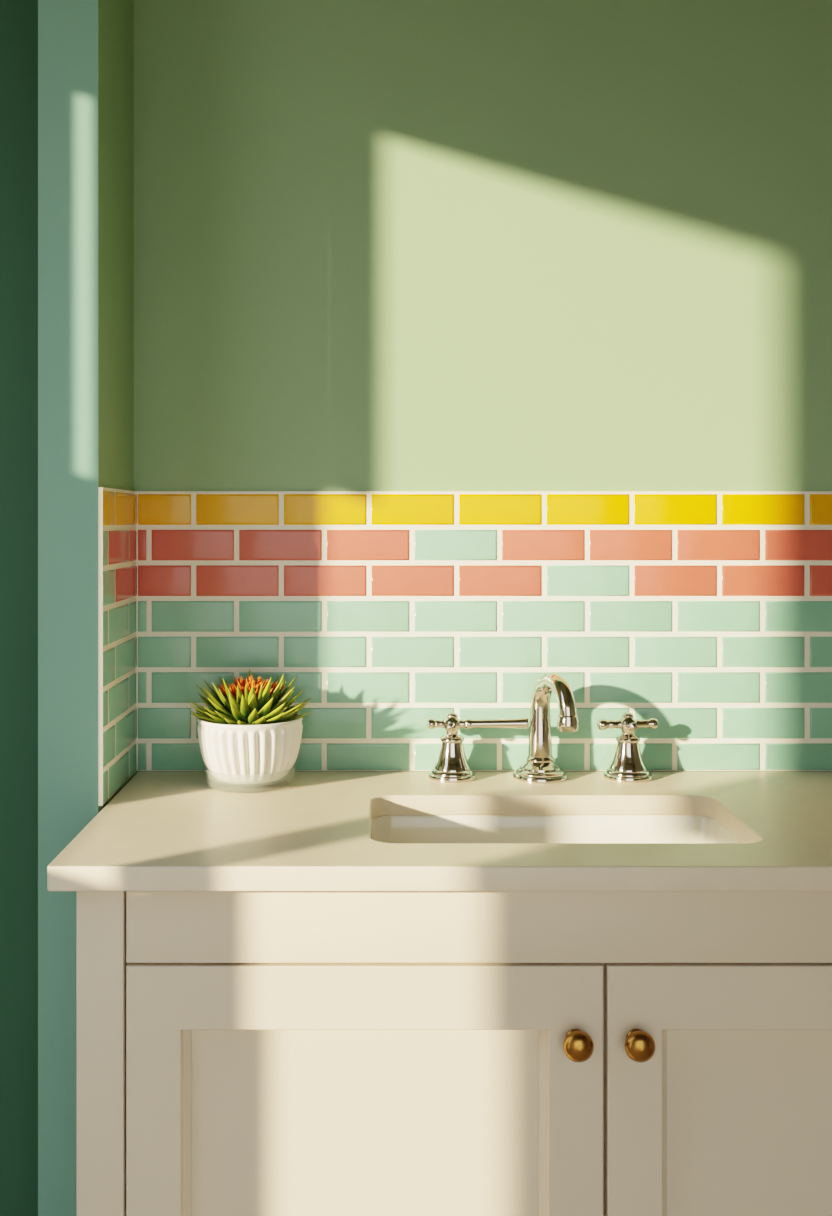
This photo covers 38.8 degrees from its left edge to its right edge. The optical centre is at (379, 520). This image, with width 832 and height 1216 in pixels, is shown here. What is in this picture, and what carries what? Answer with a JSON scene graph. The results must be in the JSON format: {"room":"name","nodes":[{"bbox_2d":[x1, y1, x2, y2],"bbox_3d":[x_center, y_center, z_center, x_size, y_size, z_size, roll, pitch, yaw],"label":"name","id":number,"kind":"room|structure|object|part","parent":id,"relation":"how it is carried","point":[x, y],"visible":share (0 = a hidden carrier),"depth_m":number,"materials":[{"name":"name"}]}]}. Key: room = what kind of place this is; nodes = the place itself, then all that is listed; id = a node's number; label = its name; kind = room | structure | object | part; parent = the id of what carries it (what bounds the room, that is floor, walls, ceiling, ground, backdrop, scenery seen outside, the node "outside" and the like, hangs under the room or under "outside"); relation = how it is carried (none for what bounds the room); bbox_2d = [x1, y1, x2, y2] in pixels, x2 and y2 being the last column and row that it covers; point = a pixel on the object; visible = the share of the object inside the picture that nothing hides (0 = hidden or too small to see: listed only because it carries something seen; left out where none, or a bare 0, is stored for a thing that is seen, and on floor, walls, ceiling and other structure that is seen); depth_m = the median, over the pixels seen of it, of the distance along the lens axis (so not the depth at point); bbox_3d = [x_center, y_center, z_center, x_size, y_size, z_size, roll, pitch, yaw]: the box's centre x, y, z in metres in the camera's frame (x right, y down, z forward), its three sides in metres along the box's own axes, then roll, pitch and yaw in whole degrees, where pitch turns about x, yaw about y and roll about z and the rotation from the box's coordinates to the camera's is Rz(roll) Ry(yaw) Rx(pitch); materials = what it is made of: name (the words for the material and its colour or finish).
{"room":"bathroom","nodes":[
{"label":"bathroom","id":0,"kind":"room"},
{"bbox_2d":[0,0,37,1215],"bbox_3d":[-0.729,-0.026,2.030,0.441,2.600,0.180,0,0,0],"label":"wall","id":1,"kind":"structure","parent":0,"point":[18,18],"depth_m":1.94,"materials":[{"name":"green paint"}]},
{"bbox_2d":[38,0,133,1215],"bbox_3d":[-0.464,-0.026,1.938,0.090,2.600,0.365,0,0,0],"label":"wall","id":2,"kind":"structure","parent":0,"point":[86,47],"depth_m":1.75,"materials":[{"name":"teal paint"}]},
{"bbox_2d":[134,0,831,775],"bbox_3d":[0.941,-0.026,2.063,2.719,2.600,0.113,0,0,0],"label":"wall","id":3,"kind":"structure","parent":0,"point":[380,245],"depth_m":2.01,"materials":[{"name":"green paint"}]},
{"bbox_2d":[98,487,831,805],"bbox_3d":[0.935,0.187,1.881,2.709,0.474,0.252,0,0,0],"label":"tile backsplash","id":4,"kind":"structure","parent":3,"relation":"attached to","point":[705,615],"depth_m":2.00,"materials":[{"name":"tile"}]},
{"bbox_3d":[0.650,1.299,0.060,3.500,0.050,4.120,0,0,0],"label":"floor","id":5,"kind":"structure","parent":0,"visible":0},
{"bbox_2d":[76,891,831,1215],"bbox_3d":[0.279,0.864,1.714,1.316,0.819,0.556,0,0,0],"label":"vanity cabinet","id":6,"kind":"object","parent":5,"relation":"on","point":[239,1053],"visible":0.96,"depth_m":1.47,"materials":[{"name":"paint"}]},
{"bbox_3d":[-0.019,0.854,1.482,0.595,0.599,0.023,0,0,0],"label":"door panel","id":7,"kind":"part","parent":6,"relation":"part of","materials":[{"name":"paint"}]},
{"bbox_2d":[47,771,831,890],"bbox_3d":[0.280,0.439,1.723,1.380,0.031,0.552,0,0,0],"label":"countertop","id":8,"kind":"structure","parent":6,"relation":"on","point":[163,830],"depth_m":1.58,"materials":[{"name":"stone"}]},
{"bbox_2d":[188,669,311,783],"bbox_3d":[-0.206,0.334,1.894,0.197,0.180,0.180,0,0,0],"label":"potted succulent","id":9,"kind":"object","parent":8,"relation":"on","point":[250,734],"visible":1,"depth_m":1.84,"materials":[{"name":"leaf"},{"name":"ceramic"},{"name":"soil"}]},
{"bbox_2d":[197,712,302,783],"bbox_3d":[-0.209,0.364,1.900,0.169,0.100,0.169,0,0,0],"label":"ribbed pot","id":10,"kind":"object","parent":9,"relation":"attached to","point":[245,747],"depth_m":1.84,"materials":[{"name":"ceramic"}]},
{"bbox_2d":[427,672,658,783],"bbox_3d":[0.269,0.334,1.917,0.382,0.180,0.149,0,0,0],"label":"bathroom faucet","id":11,"kind":"object","parent":8,"relation":"on","point":[627,765],"visible":1,"depth_m":1.93,"materials":[{"name":"silver metal"}]},
{"bbox_3d":[0.161,0.370,1.947,0.166,0.108,0.080,0,0,0],"label":"handle","id":12,"kind":"part","parent":11,"relation":"part of","materials":[{"name":"silver metal"}]},
{"bbox_3d":[0.266,0.334,1.917,0.093,0.180,0.149,0,0,0],"label":"spout","id":13,"kind":"part","parent":11,"relation":"part of","materials":[{"name":"silver metal"}]},
{"bbox_3d":[0.409,0.370,1.947,0.080,0.108,0.080,0,0,39],"label":"handle","id":14,"kind":"part","parent":11,"relation":"part of","materials":[{"name":"silver metal"}]},
{"bbox_2d":[371,815,741,842],"bbox_3d":[0.249,0.528,1.688,0.560,0.146,0.305,0,0,0],"label":"undermount sink","id":15,"kind":"object","parent":8,"relation":"in","point":[388,828],"visible":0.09,"depth_m":1.82,"materials":[{"name":"ceramic"}]},
{"bbox_3d":[0.280,0.505,1.479,1.193,0.093,0.018,0,0,0],"label":"drawer","id":16,"kind":"part","parent":6,"relation":"part of","materials":[{"name":"paint"}]},
{"bbox_3d":[0.243,0.645,1.453,0.038,0.038,0.034,0,0,0],"label":"knob","id":17,"kind":"part","parent":6,"relation":"part of","materials":[{"name":"gold metal"}]},
{"bbox_3d":[0.319,0.645,1.453,0.038,0.038,0.034,0,0,0],"label":"knob","id":18,"kind":"part","parent":6,"relation":"part of","materials":[{"name":"gold metal"}]},
{"bbox_3d":[0.580,0.854,1.482,0.593,0.599,0.023,0,0,0],"label":"door panel","id":19,"kind":"part","parent":6,"relation":"part of","materials":[{"name":"paint"}]}
]}

